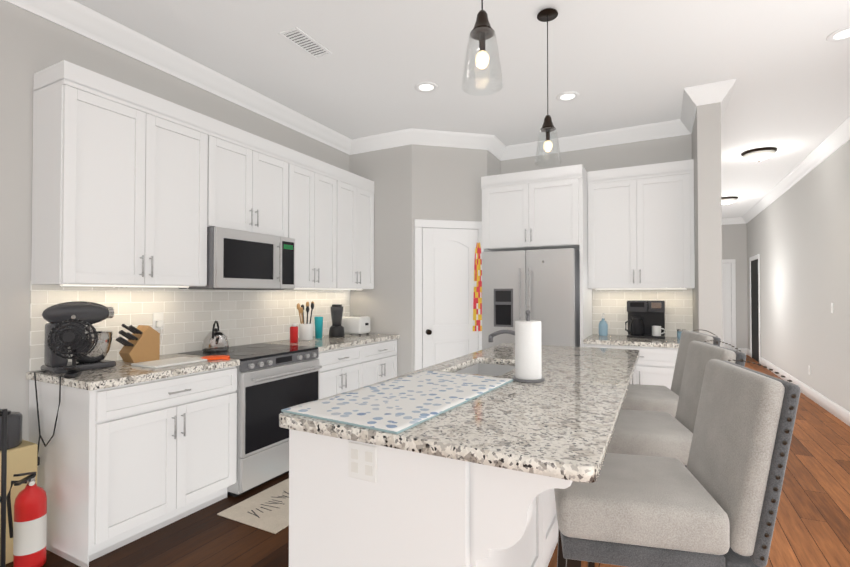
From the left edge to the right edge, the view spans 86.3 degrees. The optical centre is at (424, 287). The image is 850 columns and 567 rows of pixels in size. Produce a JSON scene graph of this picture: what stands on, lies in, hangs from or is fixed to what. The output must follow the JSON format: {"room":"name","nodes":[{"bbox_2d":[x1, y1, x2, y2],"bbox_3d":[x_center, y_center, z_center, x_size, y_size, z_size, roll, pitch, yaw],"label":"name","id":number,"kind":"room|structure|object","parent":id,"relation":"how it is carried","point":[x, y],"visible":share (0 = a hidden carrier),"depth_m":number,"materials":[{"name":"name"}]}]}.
{"room":"kitchen","nodes":[
{"label":"kitchen","id":0,"kind":"room"},
{"bbox_2d":[0,0,349,440],"bbox_3d":[-3.686,-0.180,-0.233,0.120,3.050,12.320,0,-1,27],"label":"wall","id":1,"kind":"structure","parent":0,"point":[31,44],"depth_m":2.50,"materials":[{"name":"grey paint"}]},
{"bbox_2d":[31,60,218,287],"bbox_3d":[-1.825,-0.601,2.853,0.325,1.176,0.921,0,-1,27],"label":"upper cabinet","id":2,"kind":"object","parent":1,"relation":"attached to","point":[133,186],"depth_m":2.62,"materials":[{"name":"white wood"}]},
{"bbox_2d":[29,281,349,370],"bbox_3d":[-1.515,0.229,3.801,0.012,0.498,2.909,0,-1,27],"label":"tile backsplash","id":3,"kind":"structure","parent":1,"relation":"attached to","point":[189,317],"depth_m":3.36,"materials":[{"name":"white tile"}]},
{"bbox_2d":[155,320,163,348],"bbox_3d":[-1.811,0.339,3.085,0.120,0.228,0.112,0,-1,27],"label":"socket","id":4,"kind":"object","parent":3,"relation":"attached to","point":[159,323],"visible":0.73,"depth_m":3.12,"materials":[{"name":"white plastic"}]},
{"bbox_2d":[219,121,290,237],"bbox_3d":[-1.465,-0.799,3.549,0.325,0.761,0.766,0,-1,27],"label":"upper cabinet","id":5,"kind":"object","parent":1,"relation":"attached to","point":[255,171],"depth_m":3.48,"materials":[{"name":"white wood"}]},
{"bbox_2d":[178,226,294,289],"bbox_3d":[-1.410,-0.201,3.512,0.447,0.431,0.760,0,-1,27],"label":"microwave","id":6,"kind":"object","parent":5,"relation":"attached to","point":[240,260],"visible":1,"depth_m":3.33,"materials":[{"name":"silver metal"}]},
{"bbox_2d":[291,149,342,289],"bbox_3d":[-1.141,-0.583,4.170,0.325,1.176,0.766,0,-1,27],"label":"upper cabinet","id":7,"kind":"object","parent":1,"relation":"attached to","point":[316,185],"depth_m":4.12,"materials":[{"name":"white wood"}]},
{"bbox_2d":[343,170,373,289],"bbox_3d":[-0.860,-0.576,4.712,0.325,1.176,0.705,0,-1,27],"label":"upper cabinet","id":8,"kind":"object","parent":1,"relation":"attached to","point":[358,191],"depth_m":4.69,"materials":[{"name":"white wood"}]},
{"bbox_2d":[350,144,411,375],"bbox_3d":[-0.467,-0.110,4.969,0.800,3.050,0.120,0,-1,27],"label":"wall","id":9,"kind":"structure","parent":0,"point":[385,304],"depth_m":4.85,"materials":[{"name":"grey paint"}]},
{"bbox_2d":[6,355,849,566],"bbox_3d":[0.368,1.428,2.194,5.420,0.100,20.800,0,-1,27],"label":"floor","id":10,"kind":"structure","parent":0,"point":[812,526],"depth_m":2.59,"materials":[{"name":"brown wood"}]},
{"bbox_2d":[0,409,6,566],"bbox_3d":[-2.061,0.942,1.819,0.438,0.860,0.443,0,-1,27],"label":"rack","id":11,"kind":"object","parent":10,"relation":"on","point":[3,412],"visible":1,"depth_m":1.91,"materials":[{"name":"black metal"}]},
{"bbox_2d":[0,410,37,563],"bbox_3d":[-2.162,1.008,2.318,0.192,0.742,0.221,0,-1,27],"label":"carton","id":12,"kind":"object","parent":10,"relation":"on","point":[22,455],"visible":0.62,"depth_m":2.30,"materials":[{"name":"beige cardboard"}]},
{"bbox_2d":[6,472,46,566],"bbox_3d":[-1.960,1.130,2.230,0.155,0.494,0.153,0,-1,27],"label":"fire extinguisher","id":13,"kind":"object","parent":10,"relation":"on","point":[28,530],"visible":1,"depth_m":2.20,"materials":[{"name":"red metal"}]},
{"bbox_2d":[26,353,239,566],"bbox_3d":[-1.694,0.925,2.718,0.664,0.920,0.878,0,-1,27],"label":"base cabinet","id":14,"kind":"object","parent":10,"relation":"on","point":[129,453],"visible":0.96,"depth_m":2.42,"materials":[{"name":"white wood"}]},
{"bbox_2d":[34,371,63,465],"bbox_3d":[-1.961,0.695,2.389,0.272,0.490,0.078,0,-1,27],"label":"power cord","id":15,"kind":"object","parent":14,"relation":"hanging from","point":[38,459],"visible":0.75,"depth_m":2.40,"materials":[{"name":"black plastic"}]},
{"bbox_2d":[47,319,97,377],"bbox_3d":[-1.816,0.310,2.339,0.179,0.298,0.192,0,-1,27],"label":"fan","id":16,"kind":"object","parent":14,"relation":"on","point":[73,336],"visible":1,"depth_m":2.31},
{"bbox_2d":[40,301,115,373],"bbox_3d":[-1.966,0.269,2.574,0.223,0.386,0.337,0,-1,27],"label":"stand mixer","id":17,"kind":"object","parent":14,"relation":"on","point":[91,313],"visible":0.71,"depth_m":2.53,"materials":[{"name":"grey metal"}]},
{"bbox_2d":[116,324,159,362],"bbox_3d":[-1.827,0.345,2.864,0.110,0.241,0.239,0,-1,27],"label":"knife block","id":18,"kind":"object","parent":14,"relation":"on","point":[142,344],"visible":1,"depth_m":2.85,"materials":[{"name":"brown wood"}]},
{"bbox_2d":[131,357,206,367],"bbox_3d":[-1.562,0.459,2.809,0.240,0.013,0.370,0,-1,27],"label":"cutting board","id":19,"kind":"object","parent":14,"relation":"on","point":[168,362],"visible":0.98,"depth_m":2.74,"materials":[{"name":"white plastic"}]},
{"bbox_2d":[201,355,229,359],"bbox_3d":[-1.370,0.462,2.996,0.232,0.012,0.184,0,-1,27],"label":"trivet","id":20,"kind":"object","parent":14,"relation":"on","point":[218,357],"visible":0.85,"depth_m":2.97,"materials":[{"name":"orange plastic"}]},
{"bbox_2d":[178,343,321,496],"bbox_3d":[-1.284,0.934,3.431,0.730,0.922,0.758,0,-1,27],"label":"range","id":21,"kind":"object","parent":10,"relation":"on","point":[273,380],"visible":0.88,"depth_m":3.17,"materials":[{"name":"silver metal"}]},
{"bbox_2d":[202,321,228,351],"bbox_3d":[-1.546,0.358,3.382,0.226,0.227,0.184,0,-1,27],"label":"kettle","id":22,"kind":"object","parent":21,"relation":"on","point":[215,339],"visible":1,"depth_m":3.33,"materials":[{"name":"silver metal"}]},
{"bbox_2d":[217,478,288,533],"bbox_3d":[-0.859,1.384,3.028,0.485,0.009,0.850,0,-1,27],"label":"kitchen mat","id":23,"kind":"object","parent":10,"relation":"on","point":[267,510],"visible":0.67,"depth_m":2.80,"materials":[{"name":"fabric"}]},
{"bbox_2d":[317,345,368,398],"bbox_3d":[-0.993,0.964,4.105,0.630,0.880,0.700,0,-1,27],"label":"base cabinet","id":24,"kind":"object","parent":10,"relation":"on","point":[348,362],"depth_m":3.96,"materials":[{"name":"white wood"}]},
{"bbox_2d":[265,333,399,352],"bbox_3d":[-0.850,0.507,4.365,0.650,0.040,1.283,0,-1,27],"label":"countertop","id":25,"kind":"structure","parent":24,"relation":"on","point":[325,343],"depth_m":4.16,"materials":[{"name":"beige stone"}]},
{"bbox_2d":[290,323,297,342],"bbox_3d":[-1.153,0.398,3.989,0.070,0.166,0.070,0,-1,27],"label":"canister","id":26,"kind":"object","parent":25,"relation":"on","point":[293,333],"visible":1,"depth_m":3.96,"materials":[{"name":"red plastic"}]},
{"bbox_2d":[297,301,313,339],"bbox_3d":[-1.103,0.305,4.208,0.132,0.357,0.173,0,-1,27],"label":"utensil crock","id":27,"kind":"object","parent":25,"relation":"on","point":[306,331],"visible":1,"depth_m":4.17,"materials":[{"name":"white ceramic"}]},
{"bbox_2d":[314,317,322,337],"bbox_3d":[-1.030,0.384,4.399,0.084,0.205,0.084,0,-1,27],"label":"tumbler","id":28,"kind":"object","parent":25,"relation":"on","point":[318,326],"visible":1,"depth_m":4.37,"materials":[{"name":"teal plastic"}]},
{"bbox_2d":[329,304,344,336],"bbox_3d":[-0.885,0.329,4.549,0.160,0.320,0.160,0,-1,27],"label":"blender","id":29,"kind":"object","parent":25,"relation":"on","point":[336,329],"visible":1,"depth_m":4.50,"materials":[{"name":"black plastic"}]},
{"bbox_2d":[341,316,369,334],"bbox_3d":[-0.725,0.396,4.781,0.290,0.192,0.200,0,-1,27],"label":"toaster","id":30,"kind":"object","parent":25,"relation":"on","point":[359,325],"visible":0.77,"depth_m":4.70,"materials":[{"name":"white plastic"}]},
{"bbox_2d":[369,337,399,384],"bbox_3d":[-0.725,0.971,4.622,0.630,0.880,0.700,0,-1,27],"label":"base cabinet","id":31,"kind":"object","parent":10,"relation":"on","point":[382,354],"depth_m":4.52,"materials":[{"name":"white wood"}]},
{"bbox_2d":[282,427,571,566],"bbox_3d":[0.525,0.943,2.535,0.991,0.879,2.582,0,-1,27],"label":"kitchen island","id":32,"kind":"object","parent":10,"relation":"on","point":[476,482],"depth_m":1.44,"materials":[{"name":"white wood"}]},
{"bbox_2d":[279,343,638,482],"bbox_3d":[0.554,0.482,2.533,1.070,0.040,2.650,0,-1,27],"label":"island countertop","id":33,"kind":"structure","parent":32,"relation":"on","point":[562,426],"depth_m":1.53,"materials":[{"name":"beige stone"}]},
{"bbox_2d":[281,370,512,433],"bbox_3d":[-0.043,0.449,1.937,0.510,0.009,0.998,0,-1,31],"label":"drying mat","id":34,"kind":"object","parent":33,"relation":"on","point":[398,405],"visible":1,"depth_m":1.78,"materials":[{"name":"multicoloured fabric"}]},
{"bbox_2d":[459,359,514,374],"bbox_3d":[0.375,0.606,2.708,0.374,0.227,0.644,0,-1,27],"label":"sink","id":35,"kind":"object","parent":33,"relation":"in","point":[480,368],"depth_m":3.01,"materials":[{"name":"grey metal"}]},
{"bbox_2d":[488,330,514,341],"bbox_3d":[0.544,0.361,2.789,0.309,0.207,0.089,0,-1,27],"label":"faucet","id":36,"kind":"object","parent":33,"relation":"on","point":[492,335],"visible":0.38,"depth_m":2.81,"materials":[{"name":"silver metal"}]},
{"bbox_2d":[512,310,544,382],"bbox_3d":[0.511,0.284,2.248,0.156,0.348,0.156,0,-1,27],"label":"paper towel","id":37,"kind":"object","parent":33,"relation":"on","point":[528,359],"visible":1,"depth_m":2.19,"materials":[{"name":"white paper"}]},
{"bbox_2d":[482,248,579,349],"bbox_3d":[1.137,0.524,4.708,0.910,1.775,0.791,0,-1,27],"label":"fridge","id":38,"kind":"object","parent":10,"relation":"on","point":[542,286],"visible":0.52,"depth_m":4.38,"materials":[{"name":"silver metal"}]},
{"bbox_2d":[481,164,591,346],"bbox_3d":[1.180,0.125,4.777,1.012,2.575,0.690,0,-1,27],"label":"cabinet","id":39,"kind":"object","parent":10,"relation":"on","point":[540,209],"visible":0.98,"depth_m":4.49,"materials":[{"name":"white wood"}]},
{"bbox_2d":[583,334,679,389],"bbox_3d":[2.045,0.947,4.326,0.923,0.920,0.674,0,-1,27],"label":"base cabinet","id":40,"kind":"object","parent":10,"relation":"on","point":[656,363],"visible":0.25,"depth_m":4.03,"materials":[{"name":"white wood"}]},
{"bbox_2d":[599,313,607,335],"bbox_3d":[1.827,0.375,4.651,0.088,0.229,0.087,0,-1,27],"label":"soap bottle","id":41,"kind":"object","parent":40,"relation":"on","point":[603,327],"visible":1,"depth_m":4.62,"materials":[{"name":"blue glass"}]},
{"bbox_2d":[625,300,664,338],"bbox_3d":[2.164,0.307,4.465,0.350,0.360,0.222,0,-1,27],"label":"coffee maker","id":42,"kind":"object","parent":40,"relation":"on","point":[646,319],"visible":1,"depth_m":4.42,"materials":[{"name":"black plastic"}]},
{"bbox_2d":[677,329,685,338],"bbox_3d":[2.458,0.441,4.345,0.078,0.090,0.078,0,-1,27],"label":"jar","id":43,"kind":"object","parent":40,"relation":"on","point":[679,331],"visible":0.62,"depth_m":4.32,"materials":[{"name":"blue glass"}]},
{"bbox_2d":[588,340,745,566],"bbox_3d":[1.152,0.823,2.311,0.673,1.113,0.505,0,-1,13],"label":"stool","id":44,"kind":"object","parent":10,"relation":"on","point":[653,433],"visible":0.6,"depth_m":2.19,"materials":[{"name":"fabric"}]},
{"bbox_2d":[622,329,720,416],"bbox_3d":[1.509,0.833,3.026,0.673,1.113,0.505,0,-1,14],"label":"stool","id":45,"kind":"object","parent":10,"relation":"on","point":[659,398],"visible":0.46,"depth_m":2.92,"materials":[{"name":"fabric"}]},
{"bbox_2d":[554,359,800,566],"bbox_3d":[0.811,0.814,1.609,0.673,1.113,0.505,0,-1,13],"label":"stool","id":46,"kind":"object","parent":10,"relation":"on","point":[715,503],"visible":0.98,"depth_m":1.41,"materials":[{"name":"fabric"}]},
{"bbox_2d":[412,144,486,371],"bbox_3d":[0.255,-0.111,4.883,0.837,3.050,0.120,0,-1,-13],"label":"wall","id":47,"kind":"structure","parent":0,"point":[446,183],"depth_m":4.83,"materials":[{"name":"grey paint"}]},
{"bbox_2d":[414,219,481,370],"bbox_3d":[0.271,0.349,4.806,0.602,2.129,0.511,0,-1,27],"label":"pantry door","id":48,"kind":"structure","parent":47,"relation":"in","point":[444,256],"depth_m":4.79,"materials":[{"name":"white wood"}]},
{"bbox_2d":[473,241,481,330],"bbox_3d":[0.570,-0.016,4.851,0.096,0.960,0.088,0,-1,27],"label":"apron","id":49,"kind":"object","parent":48,"relation":"hanging from","point":[477,312],"visible":0.85,"depth_m":4.85,"materials":[{"name":"multicoloured fabric"}]},
{"bbox_2d":[74,0,849,217],"bbox_3d":[0.368,-1.722,2.236,5.420,0.100,20.800,0,-1,27],"label":"ceiling","id":50,"kind":"structure","parent":0,"point":[618,64],"depth_m":3.33,"materials":[{"name":"white paint"}]},
{"bbox_2d":[278,27,332,58],"bbox_3d":[-0.805,-1.656,3.081,0.160,0.008,0.360,0,-1,27],"label":"ceiling vent","id":51,"kind":"object","parent":50,"relation":"in","point":[304,42],"visible":1,"depth_m":3.07,"materials":[{"name":"white metal"}]},
{"bbox_2d":[415,81,437,92],"bbox_3d":[0.010,-1.648,3.728,0.194,0.006,0.194,0,-1,27],"label":"recessed light","id":52,"kind":"object","parent":50,"relation":"in","point":[426,87],"visible":1,"depth_m":3.72,"materials":[{"name":"white plastic"}]},
{"bbox_2d":[461,0,502,94],"bbox_3d":[0.217,-1.219,1.722,0.158,0.918,0.158,0,-1,27],"label":"pendant light","id":53,"kind":"object","parent":50,"relation":"hanging from","point":[482,31],"visible":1,"depth_m":1.70,"materials":[{"name":"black glass"}]},
{"bbox_2d":[535,8,561,165],"bbox_3d":[0.738,-1.206,2.725,0.158,0.918,0.158,0,-1,27],"label":"pendant light","id":54,"kind":"object","parent":50,"relation":"hanging from","point":[547,15],"visible":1,"depth_m":2.71,"materials":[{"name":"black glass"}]},
{"bbox_2d":[556,91,578,101],"bbox_3d":[1.229,-1.646,3.907,0.194,0.006,0.194,0,-1,27],"label":"recessed light","id":55,"kind":"object","parent":50,"relation":"in","point":[567,96],"visible":1,"depth_m":3.90,"materials":[{"name":"white"}]},
{"bbox_2d":[721,196,737,204],"bbox_3d":[5.376,-1.530,8.085,0.350,0.124,0.350,0,-1,27],"label":"flush-mount light","id":56,"kind":"object","parent":50,"relation":"attached to","point":[727,200],"visible":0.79,"depth_m":7.98,"materials":[{"name":"white glass"}]},
{"bbox_2d":[741,147,776,161],"bbox_3d":[3.994,-1.566,5.423,0.350,0.124,0.350,0,-1,27],"label":"flush-mount light","id":57,"kind":"object","parent":50,"relation":"attached to","point":[759,154],"visible":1,"depth_m":5.33,"materials":[{"name":"white glass"}]},
{"bbox_2d":[826,26,849,41],"bbox_3d":[2.749,-1.658,2.960,0.194,0.006,0.194,0,-1,27],"label":"recessed light","id":58,"kind":"object","parent":50,"relation":"in","point":[842,34],"visible":1,"depth_m":2.98,"materials":[{"name":"white plastic"}]},
{"bbox_2d":[487,150,499,175],"bbox_3d":[0.757,-0.106,5.201,0.120,3.050,0.580,0,-1,27],"label":"wall","id":59,"kind":"structure","parent":0,"point":[493,164],"depth_m":5.09,"materials":[{"name":"grey paint"}]},
{"bbox_2d":[500,134,692,334],"bbox_3d":[1.780,-0.110,4.930,1.945,3.050,0.120,0,-1,27],"label":"wall","id":60,"kind":"structure","parent":0,"point":[663,150],"depth_m":4.76,"materials":[{"name":"grey paint"}]},
{"bbox_2d":[587,159,694,289],"bbox_3d":[2.112,-0.575,4.475,0.923,1.183,0.384,0,-1,27],"label":"upper cabinet","id":61,"kind":"object","parent":60,"relation":"attached to","point":[640,226],"visible":0.98,"depth_m":4.32,"materials":[{"name":"white wood"}]},
{"bbox_2d":[592,289,692,336],"bbox_3d":[2.199,0.240,4.633,0.923,0.498,0.012,0,-1,27],"label":"tile backsplash","id":62,"kind":"structure","parent":60,"relation":"attached to","point":[612,304],"depth_m":4.65,"materials":[{"name":"white tile"}]},
{"bbox_2d":[692,102,722,346],"bbox_3d":[4.151,-0.079,7.208,0.165,3.050,7.850,0,-1,27],"label":"wall","id":63,"kind":"structure","parent":0,"point":[706,157],"depth_m":3.74,"materials":[{"name":"grey paint"}]},
{"bbox_2d":[722,223,747,350],"bbox_3d":[6.624,-0.036,10.415,1.270,3.050,0.120,0,-1,27],"label":"wall","id":64,"kind":"structure","parent":0,"point":[734,241],"depth_m":10.13,"materials":[{"name":"grey paint"}]},
{"bbox_2d":[722,259,735,350],"bbox_3d":[6.535,0.423,10.336,0.930,2.129,0.084,0,-1,27],"label":"door","id":65,"kind":"structure","parent":64,"relation":"in","point":[729,297],"depth_m":10.20,"materials":[{"name":"white wood"}]},
{"bbox_2d":[747,140,849,411],"bbox_3d":[2.565,-0.162,1.086,0.120,3.050,20.420,0,-1,27],"label":"wall","id":66,"kind":"structure","parent":0,"point":[798,236],"depth_m":5.85,"materials":[{"name":"grey paint"}]},
{"bbox_2d":[4,0,849,224],"bbox_3d":[0.345,-1.604,2.191,4.820,0.134,20.300,0,-1,27],"label":"crown molding","id":67,"kind":"structure","parent":66,"relation":"attached to","point":[81,19],"depth_m":4.29,"materials":[{"name":"white wood"}]},
{"bbox_2d":[738,348,749,355],"bbox_3d":[6.992,1.412,9.922,0.180,0.140,0.380,0,-1,27],"label":"baseboard","id":68,"kind":"structure","parent":66,"relation":"attached to","point":[746,351],"depth_m":10.06,"materials":[{"name":"white wood"}]},
{"bbox_2d":[749,254,760,363],"bbox_3d":[6.712,0.410,9.225,0.017,2.125,1.030,0,-1,27],"label":"hall doorway","id":69,"kind":"structure","parent":66,"relation":"in","point":[755,337],"depth_m":9.20,"materials":[{"name":"black"}]},
{"bbox_2d":[761,357,849,425],"bbox_3d":[2.127,1.283,0.370,0.016,0.140,18.780,0,-1,27],"label":"baseboard","id":70,"kind":"structure","parent":66,"relation":"attached to","point":[833,408],"depth_m":5.62,"materials":[{"name":"white"}]},
{"bbox_2d":[831,303,833,312],"bbox_3d":[4.571,0.227,5.088,0.008,0.118,0.075,0,-1,27],"label":"light switch","id":71,"kind":"object","parent":66,"relation":"attached to","point":[832,307],"visible":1,"depth_m":5.08,"materials":[{"name":"white plastic"}]}
]}

